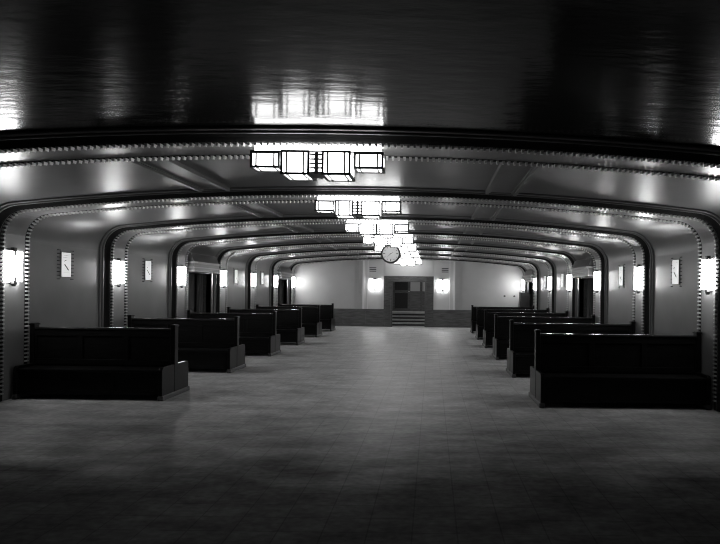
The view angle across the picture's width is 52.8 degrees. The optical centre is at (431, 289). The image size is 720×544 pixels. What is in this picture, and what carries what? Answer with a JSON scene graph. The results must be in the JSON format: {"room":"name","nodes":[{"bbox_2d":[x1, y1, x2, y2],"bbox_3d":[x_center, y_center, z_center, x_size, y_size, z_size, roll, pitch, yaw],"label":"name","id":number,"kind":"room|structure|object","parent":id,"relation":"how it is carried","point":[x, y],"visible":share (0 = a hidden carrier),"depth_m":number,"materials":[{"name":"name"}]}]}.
{"room":"station waiting room","nodes":[
{"label":"station waiting room","id":0,"kind":"room"},
{"bbox_2d":[28,242,287,342],"bbox_3d":[-6.226,0.420,14.725,0.120,2.311,34.450,1,0,0],"label":"wall","id":1,"kind":"structure","parent":0,"point":[53,302],"depth_m":12.91,"materials":[{"name":"paint"}]},
{"bbox_2d":[4,247,22,285],"bbox_3d":[-6.030,-0.332,10.385,0.093,0.560,0.404,1,0,0],"label":"wall sconce","id":2,"kind":"object","parent":1,"relation":"attached to","point":[13,260],"visible":1,"depth_m":10.35,"materials":[{"name":"grey glass"}]},
{"bbox_2d":[28,343,29,362],"bbox_3d":[-6.161,1.196,12.100,0.028,0.760,2.440,1,0,0],"label":"trim","id":3,"kind":"structure","parent":1,"relation":"attached to","point":[28,343],"depth_m":10.99,"materials":[{"name":"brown wood"}]},
{"bbox_2d":[57,249,73,279],"bbox_3d":[-6.142,-0.424,12.085,0.026,0.494,0.538,1,0,0],"label":"light panel","id":4,"kind":"object","parent":1,"relation":"attached to","point":[65,256],"visible":1,"depth_m":12.05,"materials":[{"name":"white glass"}]},
{"bbox_2d":[113,258,124,286],"bbox_3d":[-6.030,-0.332,13.875,0.093,0.560,0.404,1,0,0],"label":"wall sconce","id":5,"kind":"object","parent":1,"relation":"attached to","point":[118,265],"visible":1,"depth_m":13.80,"materials":[{"name":"grey glass"}]},
{"bbox_2d":[142,259,152,281],"bbox_3d":[-6.142,-0.424,15.575,0.026,0.494,0.538,1,0,0],"label":"light panel","id":6,"kind":"object","parent":1,"relation":"attached to","point":[147,263],"visible":1,"depth_m":15.52,"materials":[{"name":"white glass"}]},
{"bbox_2d":[178,265,185,287],"bbox_3d":[-6.030,-0.332,17.365,0.093,0.560,0.404,1,0,0],"label":"wall sconce","id":7,"kind":"object","parent":1,"relation":"attached to","point":[182,270],"visible":1,"depth_m":17.28,"materials":[{"name":"grey glass"}]},
{"bbox_2d":[186,271,212,317],"bbox_3d":[-6.602,0.511,19.075,0.930,2.120,2.090,1,0,0],"label":"door","id":8,"kind":"structure","parent":1,"relation":"in","point":[205,288],"depth_m":20.02,"materials":[{"name":"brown wood"}]},
{"bbox_2d":[188,274,193,311],"bbox_3d":[-6.403,0.553,19.045,0.092,1.960,0.500,1,0,0],"label":"curtain","id":9,"kind":"object","parent":8,"relation":"hanging from","point":[191,276],"visible":0.3,"depth_m":19.03,"materials":[{"name":"fabric"}]},
{"bbox_2d":[196,274,202,311],"bbox_3d":[-6.403,0.553,19.833,0.092,1.960,0.319,1,0,0],"label":"curtain","id":10,"kind":"object","parent":8,"relation":"hanging from","point":[199,285],"visible":0.56,"depth_m":19.71,"materials":[{"name":"fabric"}]},
{"bbox_2d":[187,252,220,273],"bbox_3d":[-6.037,-0.713,19.075,0.230,0.500,2.190,1,0,0],"label":"valance","id":11,"kind":"object","parent":1,"relation":"attached to","point":[201,263],"visible":0.8,"depth_m":18.75,"materials":[{"name":"grey paint"}]},
{"bbox_2d":[221,269,226,287],"bbox_3d":[-6.030,-0.332,20.855,0.093,0.560,0.404,1,0,0],"label":"wall sconce","id":12,"kind":"object","parent":1,"relation":"attached to","point":[223,272],"visible":1,"depth_m":20.82,"materials":[{"name":"grey glass"}]},
{"bbox_2d":[233,268,237,283],"bbox_3d":[-6.142,-0.424,22.555,0.026,0.494,0.538,1,0,0],"label":"light panel","id":13,"kind":"object","parent":1,"relation":"attached to","point":[235,272],"visible":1,"depth_m":22.48,"materials":[{"name":"white glass"}]},
{"bbox_2d":[251,272,255,287],"bbox_3d":[-6.030,-0.332,24.345,0.093,0.560,0.404,1,0,0],"label":"wall sconce","id":14,"kind":"object","parent":1,"relation":"attached to","point":[253,280],"visible":1,"depth_m":24.21,"materials":[{"name":"grey glass"}]},
{"bbox_2d":[260,271,263,283],"bbox_3d":[-6.142,-0.424,26.045,0.026,0.494,0.538,1,0,0],"label":"light panel","id":15,"kind":"object","parent":1,"relation":"attached to","point":[262,273],"visible":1,"depth_m":26.04,"materials":[{"name":"white glass"}]},
{"bbox_2d":[274,274,277,288],"bbox_3d":[-6.030,-0.332,27.835,0.093,0.560,0.404,1,0,0],"label":"wall sconce","id":16,"kind":"object","parent":1,"relation":"attached to","point":[275,276],"visible":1,"depth_m":27.71,"materials":[{"name":"grey glass"}]},
{"bbox_2d":[277,279,287,303],"bbox_3d":[-6.602,0.511,29.545,0.930,2.120,2.090,1,0,0],"label":"door","id":17,"kind":"structure","parent":1,"relation":"in","point":[283,283],"depth_m":30.49,"materials":[{"name":"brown wood"}]},
{"bbox_2d":[278,280,281,303],"bbox_3d":[-6.403,0.553,30.303,0.092,1.960,0.319,1,0,0],"label":"curtain","id":18,"kind":"object","parent":17,"relation":"hanging from","point":[279,281],"visible":0.44,"depth_m":30.16,"materials":[{"name":"fabric"}]},
{"bbox_2d":[278,266,292,278],"bbox_3d":[-6.037,-0.713,29.545,0.230,0.500,2.190,1,0,0],"label":"valance","id":19,"kind":"object","parent":1,"relation":"attached to","point":[283,272],"visible":0.82,"depth_m":29.15,"materials":[{"name":"grey paint"}]},
{"bbox_2d":[292,276,294,288],"bbox_3d":[-6.030,-0.332,31.325,0.093,0.560,0.404,1,0,0],"label":"wall sconce","id":20,"kind":"object","parent":1,"relation":"attached to","point":[293,277],"visible":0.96,"depth_m":31.17,"materials":[{"name":"grey glass"}]},
{"bbox_2d":[250,143,385,181],"bbox_3d":[-1.046,-1.188,6.665,1.216,0.306,0.411,1,0,0],"label":"ceiling light","id":21,"kind":"object","parent":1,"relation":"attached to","point":[334,163],"visible":1,"depth_m":6.53,"materials":[{"name":"grey glass"}]},
{"bbox_2d":[314,195,401,218],"bbox_3d":[-1.046,-1.188,10.265,1.216,0.306,0.411,1,0,0],"label":"ceiling light","id":22,"kind":"object","parent":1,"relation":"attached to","point":[344,207],"visible":1,"depth_m":10.13,"materials":[{"name":"grey glass"}]},
{"bbox_2d":[0,126,719,181],"bbox_3d":[-1.031,0.105,6.740,10.300,3.066,1.080,1,0,0],"label":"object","id":23,"kind":"structure","parent":1,"relation":"attached to","point":[33,148],"depth_m":6.48,"materials":[{"name":"paint"}]},
{"bbox_2d":[0,186,719,411],"bbox_3d":[-1.031,0.105,10.340,10.300,3.066,1.080,1,0,0],"label":"arch","id":24,"kind":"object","parent":1,"relation":"attached to","point":[18,219],"depth_m":10.20,"materials":[{"name":"paint"}]},
{"bbox_2d":[98,214,653,334],"bbox_3d":[-1.031,0.105,13.830,10.300,3.066,1.080,1,0,0],"label":"arch","id":25,"kind":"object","parent":1,"relation":"attached to","point":[112,299],"depth_m":13.56,"materials":[{"name":"paint"}]},
{"bbox_2d":[345,219,408,236],"bbox_3d":[-1.046,-1.188,13.755,1.216,0.306,0.411,1,0,0],"label":"ceiling light","id":26,"kind":"object","parent":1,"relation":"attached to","point":[369,228],"visible":1,"depth_m":13.62,"materials":[{"name":"grey glass"}]},
{"bbox_2d":[374,246,382,251],"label":"ceiling light","id":27,"kind":"object","parent":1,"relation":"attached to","point":[377,249],"depth_m":20.61,"materials":[{"name":"grey glass"}]},
{"bbox_2d":[168,230,607,323],"bbox_3d":[-1.031,0.105,17.320,10.300,3.066,1.080,1,0,0],"label":"trim","id":28,"kind":"structure","parent":1,"relation":"attached to","point":[178,254],"depth_m":17.02,"materials":[{"name":"paint"}]},
{"bbox_2d":[362,234,413,246],"bbox_3d":[-1.046,-1.188,17.245,1.216,0.306,0.411,1,0,0],"label":"ceiling light","id":29,"kind":"object","parent":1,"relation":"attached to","point":[397,240],"visible":0.91,"depth_m":17.11,"materials":[{"name":"grey glass"}]},
{"bbox_2d":[213,240,577,316],"bbox_3d":[-1.031,0.105,20.810,10.300,3.066,1.080,1,0,0],"label":"trim","id":30,"kind":"structure","parent":1,"relation":"attached to","point":[219,293],"depth_m":20.52,"materials":[{"name":"paint"}]},
{"bbox_2d":[245,247,555,312],"bbox_3d":[-1.031,0.105,24.300,10.300,3.066,1.080,1,0,0],"label":"trim","id":31,"kind":"structure","parent":1,"relation":"attached to","point":[250,292],"depth_m":23.99,"materials":[{"name":"paint"}]},
{"bbox_2d":[269,253,539,309],"bbox_3d":[-1.031,0.105,27.790,10.300,3.066,1.080,1,0,0],"label":"trim","id":32,"kind":"structure","parent":1,"relation":"attached to","point":[274,266],"depth_m":27.47,"materials":[{"name":"paint"}]},
{"bbox_2d":[398,244,416,254],"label":"ceiling light","id":33,"kind":"object","parent":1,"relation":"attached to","point":[405,249],"depth_m":20.60,"materials":[{"name":"grey glass"}]},
{"bbox_2d":[288,257,527,303],"bbox_3d":[-1.031,0.105,31.280,10.300,3.066,1.080,1,0,0],"label":"trim","id":34,"kind":"structure","parent":1,"relation":"attached to","point":[293,267],"depth_m":30.96,"materials":[{"name":"paint"}]},
{"bbox_2d":[394,261,421,265],"bbox_3d":[-1.046,-1.188,31.205,1.216,0.306,0.411,1,0,0],"label":"ceiling light","id":35,"kind":"object","parent":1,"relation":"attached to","point":[413,263],"visible":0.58,"depth_m":31.01,"materials":[{"name":"grey glass"}]},
{"bbox_2d":[396,255,420,262],"bbox_3d":[-1.046,-1.188,27.715,1.216,0.306,0.411,1,0,0],"label":"ceiling light","id":36,"kind":"object","parent":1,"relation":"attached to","point":[412,259],"visible":0.59,"depth_m":27.52,"materials":[{"name":"grey glass"}]},
{"bbox_2d":[400,250,418,259],"bbox_3d":[-1.046,-1.188,24.225,1.216,0.306,0.411,1,0,0],"label":"ceiling light","id":37,"kind":"object","parent":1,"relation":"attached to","point":[413,254],"visible":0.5,"depth_m":24.09,"materials":[{"name":"grey glass"}]},
{"bbox_2d":[0,326,719,543],"bbox_3d":[-1.050,1.688,15.300,12.400,0.100,35.600,1,0,0],"label":"floor","id":38,"kind":"structure","parent":0,"point":[345,434],"depth_m":7.01,"materials":[{"name":"tile"}]},
{"bbox_2d":[11,323,189,400],"bbox_3d":[-4.977,1.050,10.940,2.218,1.080,1.160,1,0,0],"label":"bench","id":39,"kind":"object","parent":38,"relation":"on","point":[63,360],"visible":1,"depth_m":10.89,"materials":[{"name":"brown wood"}]},
{"bbox_2d":[127,315,245,372],"bbox_3d":[-4.977,1.050,14.430,2.218,1.080,1.160,1,0,0],"label":"bench","id":40,"kind":"object","parent":38,"relation":"on","point":[204,343],"visible":0.6,"depth_m":14.38,"materials":[{"name":"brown wood"}]},
{"bbox_2d":[187,310,280,356],"bbox_3d":[-4.977,1.050,17.920,2.218,1.080,1.160,1,0,0],"label":"bench","id":41,"kind":"object","parent":38,"relation":"on","point":[257,331],"visible":0.58,"depth_m":17.87,"materials":[{"name":"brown wood"}]},
{"bbox_2d":[227,307,304,344],"bbox_3d":[-4.977,1.050,21.410,2.218,1.080,1.160,1,0,0],"label":"bench","id":42,"kind":"object","parent":38,"relation":"on","point":[289,321],"visible":0.54,"depth_m":21.36,"materials":[{"name":"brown wood"}]},
{"bbox_2d":[256,304,321,336],"bbox_3d":[-4.977,1.050,24.900,2.218,1.080,1.160,1,0,0],"label":"bench","id":43,"kind":"object","parent":38,"relation":"on","point":[311,323],"visible":0.48,"depth_m":24.85,"materials":[{"name":"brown wood"}]},
{"bbox_2d":[278,303,335,330],"bbox_3d":[-4.977,1.050,28.390,2.218,1.080,1.160,1,0,0],"label":"bench","id":44,"kind":"object","parent":38,"relation":"on","point":[327,318],"visible":0.44,"depth_m":28.34,"materials":[{"name":"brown wood"}]},
{"bbox_2d":[392,311,424,325],"bbox_3d":[-1.046,1.347,34.480,2.400,0.580,3.160,1,0,0],"label":"staircase","id":45,"kind":"structure","parent":38,"relation":"on","point":[399,318],"depth_m":33.54,"materials":[{"name":"grey"}]},
{"bbox_2d":[470,305,534,332],"bbox_3d":[2.760,1.143,28.200,2.478,1.080,1.160,1,0,0],"label":"bench","id":46,"kind":"object","parent":38,"relation":"on","point":[473,309],"visible":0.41,"depth_m":28.14,"materials":[{"name":"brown wood"}]},
{"bbox_2d":[475,307,548,339],"bbox_3d":[2.760,1.143,24.710,2.478,1.080,1.160,1,0,0],"label":"bench","id":47,"kind":"object","parent":38,"relation":"on","point":[480,312],"visible":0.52,"depth_m":24.66,"materials":[{"name":"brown wood"}]},
{"bbox_2d":[518,292,530,306],"bbox_3d":[3.814,0.901,29.740,0.470,1.590,0.500,1,0,0],"label":"cabinet","id":48,"kind":"object","parent":38,"relation":"on","point":[524,298],"visible":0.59,"depth_m":29.52,"materials":[{"name":"grey wood"}]},
{"bbox_2d":[482,310,567,347],"bbox_3d":[2.760,1.143,21.220,2.478,1.080,1.160,1,0,0],"label":"bench","id":49,"kind":"object","parent":38,"relation":"on","point":[488,331],"visible":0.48,"depth_m":21.17,"materials":[{"name":"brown wood"}]},
{"bbox_2d":[492,314,594,359],"bbox_3d":[2.760,1.143,17.730,2.478,1.080,1.160,1,0,0],"label":"bench","id":50,"kind":"object","parent":38,"relation":"on","point":[501,323],"visible":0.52,"depth_m":17.68,"materials":[{"name":"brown wood"}]},
{"bbox_2d":[506,320,635,377],"bbox_3d":[2.760,1.143,14.240,2.478,1.080,1.160,1,0,0],"label":"bench","id":51,"kind":"object","parent":38,"relation":"on","point":[520,352],"visible":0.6,"depth_m":14.19,"materials":[{"name":"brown wood"}]},
{"bbox_2d":[528,329,711,409],"bbox_3d":[2.760,1.143,10.750,2.478,1.080,1.160,1,0,0],"label":"bench","id":52,"kind":"object","parent":38,"relation":"on","point":[591,368],"visible":1,"depth_m":10.70,"materials":[{"name":"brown wood"}]},
{"bbox_2d":[0,0,719,273],"bbox_3d":[-1.018,-1.042,14.725,10.260,0.738,34.450,1,0,0],"label":"ceiling","id":53,"kind":"structure","parent":0,"point":[633,70],"depth_m":4.91,"materials":[{"name":"paint"}]},
{"bbox_2d":[123,158,229,191],"bbox_3d":[-2.964,-1.369,8.540,0.420,0.079,2.520,1,0,0],"label":"trim","id":54,"kind":"structure","parent":53,"relation":"attached to","point":[175,171],"depth_m":8.48,"materials":[{"name":"paint"}]},
{"bbox_2d":[226,202,282,217],"bbox_3d":[-2.964,-1.369,12.085,0.420,0.079,2.410,1,0,0],"label":"trim","id":55,"kind":"structure","parent":53,"relation":"attached to","point":[260,210],"depth_m":12.19,"materials":[{"name":"paint"}]},
{"bbox_2d":[276,223,313,232],"bbox_3d":[-2.964,-1.369,15.575,0.420,0.079,2.410,1,0,0],"label":"trim","id":56,"kind":"structure","parent":53,"relation":"attached to","point":[296,228],"depth_m":15.80,"materials":[{"name":"paint"}]},
{"bbox_2d":[307,236,333,242],"bbox_3d":[-2.964,-1.369,19.065,0.420,0.079,2.410,1,0,0],"label":"trim","id":57,"kind":"structure","parent":53,"relation":"attached to","point":[316,239],"depth_m":19.35,"materials":[{"name":"paint"}]},
{"bbox_2d":[329,245,348,249],"bbox_3d":[-2.964,-1.369,22.555,0.420,0.079,2.410,1,0,0],"label":"trim","id":58,"kind":"structure","parent":53,"relation":"attached to","point":[335,247],"depth_m":22.87,"materials":[{"name":"paint"}]},
{"bbox_2d":[381,246,400,263],"bbox_3d":[-1.048,-1.040,18.350,0.500,0.735,0.180,1,0,0],"label":"clock","id":59,"kind":"object","parent":53,"relation":"hanging from","point":[390,255],"visible":0.81,"depth_m":18.28,"materials":[{"name":"grey metal"}]},
{"bbox_2d":[454,247,468,250],"bbox_3d":[0.936,-1.322,22.555,0.420,0.079,2.410,1,0,0],"label":"trim","id":60,"kind":"structure","parent":53,"relation":"attached to","point":[455,248],"depth_m":22.97,"materials":[{"name":"paint"}]},
{"bbox_2d":[458,238,476,244],"bbox_3d":[0.936,-1.322,19.065,0.420,0.079,2.410,1,0,0],"label":"trim","id":61,"kind":"structure","parent":53,"relation":"attached to","point":[461,240],"depth_m":19.39,"materials":[{"name":"paint"}]},
{"bbox_2d":[463,226,487,234],"bbox_3d":[0.936,-1.322,15.575,0.420,0.079,2.410,1,0,0],"label":"trim","id":62,"kind":"structure","parent":53,"relation":"attached to","point":[468,229],"depth_m":15.79,"materials":[{"name":"paint"}]},
{"bbox_2d":[471,205,505,220],"bbox_3d":[0.936,-1.322,12.085,0.420,0.079,2.410,1,0,0],"label":"trim","id":63,"kind":"structure","parent":53,"relation":"attached to","point":[492,212],"depth_m":12.20,"materials":[{"name":"paint"}]},
{"bbox_2d":[485,162,541,195],"bbox_3d":[0.936,-1.322,8.540,0.420,0.079,2.520,1,0,0],"label":"trim","id":64,"kind":"structure","parent":53,"relation":"attached to","point":[507,178],"depth_m":8.47,"materials":[{"name":"paint"}]},
{"bbox_2d":[294,260,522,309],"bbox_3d":[-1.030,0.013,32.075,10.460,3.250,0.250,1,0,0],"label":"wall","id":65,"kind":"structure","parent":0,"point":[484,285],"depth_m":31.95,"materials":[{"name":"paint"}]},
{"bbox_2d":[334,308,383,326],"bbox_3d":[-4.155,1.210,31.910,4.020,0.780,0.080,1,0,0],"label":"trim","id":66,"kind":"structure","parent":65,"relation":"attached to","point":[343,317],"depth_m":31.90,"materials":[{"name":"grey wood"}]},
{"bbox_2d":[369,267,376,271],"bbox_3d":[-2.619,-0.911,31.913,0.340,0.220,0.014,1,0,0],"label":"air vent","id":67,"kind":"object","parent":65,"relation":"attached to","point":[371,269],"visible":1,"depth_m":31.92,"materials":[{"name":"metal"}]},
{"bbox_2d":[370,278,379,289],"bbox_3d":[-2.527,-0.250,31.873,0.404,0.560,0.093,1,0,0],"label":"wall sconce","id":68,"kind":"object","parent":65,"relation":"attached to","point":[374,283],"visible":1,"depth_m":31.84,"materials":[{"name":"grey glass"}]},
{"bbox_2d":[362,260,454,309],"bbox_3d":[-1.027,-0.222,31.920,4.100,2.200,0.060,1,0,0],"label":"trim","id":69,"kind":"structure","parent":65,"relation":"attached to","point":[371,299],"depth_m":31.92,"materials":[{"name":"paint"}]},
{"bbox_2d":[383,276,433,326],"bbox_3d":[-1.036,0.513,32.015,2.200,2.250,0.370,1,0,0],"label":"door frame","id":70,"kind":"structure","parent":65,"relation":"in","point":[388,280],"depth_m":31.86,"materials":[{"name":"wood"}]},
{"bbox_2d":[354,260,463,309],"bbox_3d":[-1.028,-0.202,31.938,4.830,2.160,0.025,1,0,0],"label":"trim","id":71,"kind":"structure","parent":65,"relation":"attached to","point":[359,260],"depth_m":31.92,"materials":[{"name":"paint"}]},
{"bbox_2d":[438,279,446,290],"bbox_3d":[0.473,-0.214,31.873,0.404,0.560,0.093,1,0,0],"label":"wall sconce","id":72,"kind":"object","parent":65,"relation":"attached to","point":[442,284],"visible":1,"depth_m":31.85,"materials":[{"name":"grey glass"}]},
{"bbox_2d":[441,268,448,272],"bbox_3d":[0.581,-0.873,31.913,0.340,0.220,0.014,1,0,0],"label":"air vent","id":73,"kind":"object","parent":65,"relation":"attached to","point":[443,270],"visible":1,"depth_m":31.92,"materials":[{"name":"metal"}]},
{"bbox_2d":[433,310,470,327],"bbox_3d":[2.065,1.285,31.910,4.020,0.780,0.080,1,0,0],"label":"trim","id":74,"kind":"structure","parent":65,"relation":"attached to","point":[441,318],"depth_m":31.90,"materials":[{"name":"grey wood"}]},
{"bbox_2d":[410,282,424,290],"bbox_3d":[-1.031,0.088,36.150,2.600,3.100,0.100,1,0,0],"label":"wall","id":75,"kind":"structure","parent":0,"point":[415,286],"depth_m":36.10,"materials":[{"name":"paint"}]},
{"bbox_2d":[392,282,410,310],"bbox_3d":[-1.530,0.027,36.030,0.900,2.050,0.140,1,0,0],"label":"door","id":76,"kind":"structure","parent":75,"relation":"in","point":[401,297],"depth_m":36.00,"materials":[{"name":"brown wood"}]},
{"bbox_2d":[407,291,424,310],"bbox_3d":[-0.512,0.564,36.060,1.450,1.000,0.080,1,0,0],"label":"trim","id":77,"kind":"structure","parent":75,"relation":"attached to","point":[414,295],"depth_m":36.04,"materials":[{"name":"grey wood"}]},
{"bbox_2d":[420,282,422,310],"bbox_3d":[-0.539,-0.097,36.050,0.120,2.320,0.100,1,0,0],"label":"trim","id":78,"kind":"structure","parent":75,"relation":"attached to","point":[421,283],"depth_m":36.00,"materials":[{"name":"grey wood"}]},
{"bbox_2d":[529,250,698,334],"bbox_3d":[4.154,0.544,14.725,0.120,2.311,34.450,1,0,0],"label":"wall","id":79,"kind":"structure","parent":0,"point":[675,307],"depth_m":12.88,"materials":[{"name":"paint"}]},
{"bbox_2d":[523,270,533,281],"bbox_3d":[3.992,-0.592,29.545,0.230,0.500,2.190,1,0,0],"label":"valance","id":80,"kind":"object","parent":79,"relation":"attached to","point":[529,275],"visible":0.81,"depth_m":29.12,"materials":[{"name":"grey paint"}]},
{"bbox_2d":[524,270,533,275],"bbox_3d":[4.014,-0.712,29.545,0.190,0.260,2.130,1,0,0],"label":"hood","id":81,"kind":"object","parent":80,"relation":"attached to","point":[530,272],"depth_m":29.02,"materials":[{"name":"grey paint"}]},
{"bbox_2d":[528,282,533,306],"bbox_3d":[4.528,0.644,29.545,0.930,2.120,2.090,1,0,0],"label":"door","id":82,"kind":"structure","parent":79,"relation":"in","point":[532,303],"depth_m":30.49,"materials":[{"name":"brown wood"}]},
{"bbox_2d":[533,277,536,291],"bbox_3d":[3.976,-0.212,27.835,0.093,0.560,0.404,1,0,0],"label":"wall sconce","id":83,"kind":"object","parent":79,"relation":"attached to","point":[535,278],"visible":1,"depth_m":27.68,"materials":[{"name":"grey glass"}]},
{"bbox_2d":[548,275,551,291],"bbox_3d":[3.976,-0.212,24.345,0.093,0.560,0.404,1,0,0],"label":"wall sconce","id":84,"kind":"object","parent":79,"relation":"attached to","point":[550,276],"visible":1,"depth_m":24.20,"materials":[{"name":"grey glass"}]},
{"bbox_2d":[561,272,564,286],"bbox_3d":[4.091,-0.301,22.555,0.026,0.494,0.538,1,0,0],"label":"light panel","id":85,"kind":"object","parent":79,"relation":"attached to","point":[563,274],"visible":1,"depth_m":22.50,"materials":[{"name":"white glass"}]},
{"bbox_2d":[567,273,571,291],"bbox_3d":[3.976,-0.212,20.855,0.093,0.560,0.404,1,0,0],"label":"wall sconce","id":86,"kind":"object","parent":79,"relation":"attached to","point":[569,276],"visible":0.99,"depth_m":20.74,"materials":[{"name":"grey glass"}]},
{"bbox_2d":[570,258,594,277],"bbox_3d":[3.992,-0.592,19.075,0.230,0.500,2.190,1,0,0],"label":"valance","id":87,"kind":"object","parent":79,"relation":"attached to","point":[584,267],"visible":0.79,"depth_m":18.68,"materials":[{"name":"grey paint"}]},
{"bbox_2d":[572,258,594,267],"bbox_3d":[4.014,-0.712,19.075,0.190,0.260,2.130,1,0,0],"label":"hood","id":88,"kind":"object","parent":87,"relation":"attached to","point":[584,263],"depth_m":18.59,"materials":[{"name":"grey paint"}]},
{"bbox_2d":[577,278,593,316],"bbox_3d":[4.528,0.644,19.075,0.930,2.120,2.090,1,0,0],"label":"door","id":89,"kind":"structure","parent":79,"relation":"in","point":[584,295],"depth_m":20.02,"materials":[{"name":"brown wood"}]},
{"bbox_2d":[587,279,591,316],"bbox_3d":[4.328,0.682,19.833,0.092,1.960,0.319,1,0,0],"label":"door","id":90,"kind":"structure","parent":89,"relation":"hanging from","point":[589,281],"depth_m":19.70,"materials":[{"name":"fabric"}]},
{"bbox_2d":[594,270,599,292],"bbox_3d":[3.976,-0.212,17.365,0.093,0.560,0.404,1,0,0],"label":"wall sconce","id":91,"kind":"object","parent":79,"relation":"attached to","point":[596,274],"visible":1,"depth_m":17.23,"materials":[{"name":"grey glass"}]},
{"bbox_2d":[618,264,624,287],"bbox_3d":[4.091,-0.301,15.575,0.026,0.494,0.538,1,0,0],"label":"light panel","id":92,"kind":"object","parent":79,"relation":"attached to","point":[621,281],"visible":1,"depth_m":15.51,"materials":[{"name":"white glass"}]},
{"bbox_2d":[634,264,642,293],"bbox_3d":[3.976,-0.212,13.875,0.093,0.560,0.404,1,0,0],"label":"wall sconce","id":93,"kind":"object","parent":79,"relation":"attached to","point":[638,270],"visible":1,"depth_m":13.78,"materials":[{"name":"grey glass"}]},
{"bbox_2d":[671,257,681,286],"bbox_3d":[4.091,-0.301,12.085,0.026,0.494,0.538,1,0,0],"label":"picture","id":94,"kind":"object","parent":79,"relation":"attached to","point":[675,265],"visible":1,"depth_m":12.03,"materials":[{"name":"white glass"}]},
{"bbox_2d":[701,256,714,294],"bbox_3d":[3.976,-0.212,10.385,0.093,0.560,0.404,1,0,0],"label":"wall sconce","id":95,"kind":"object","parent":79,"relation":"attached to","point":[707,264],"visible":1,"depth_m":10.29,"materials":[{"name":"grey glass"}]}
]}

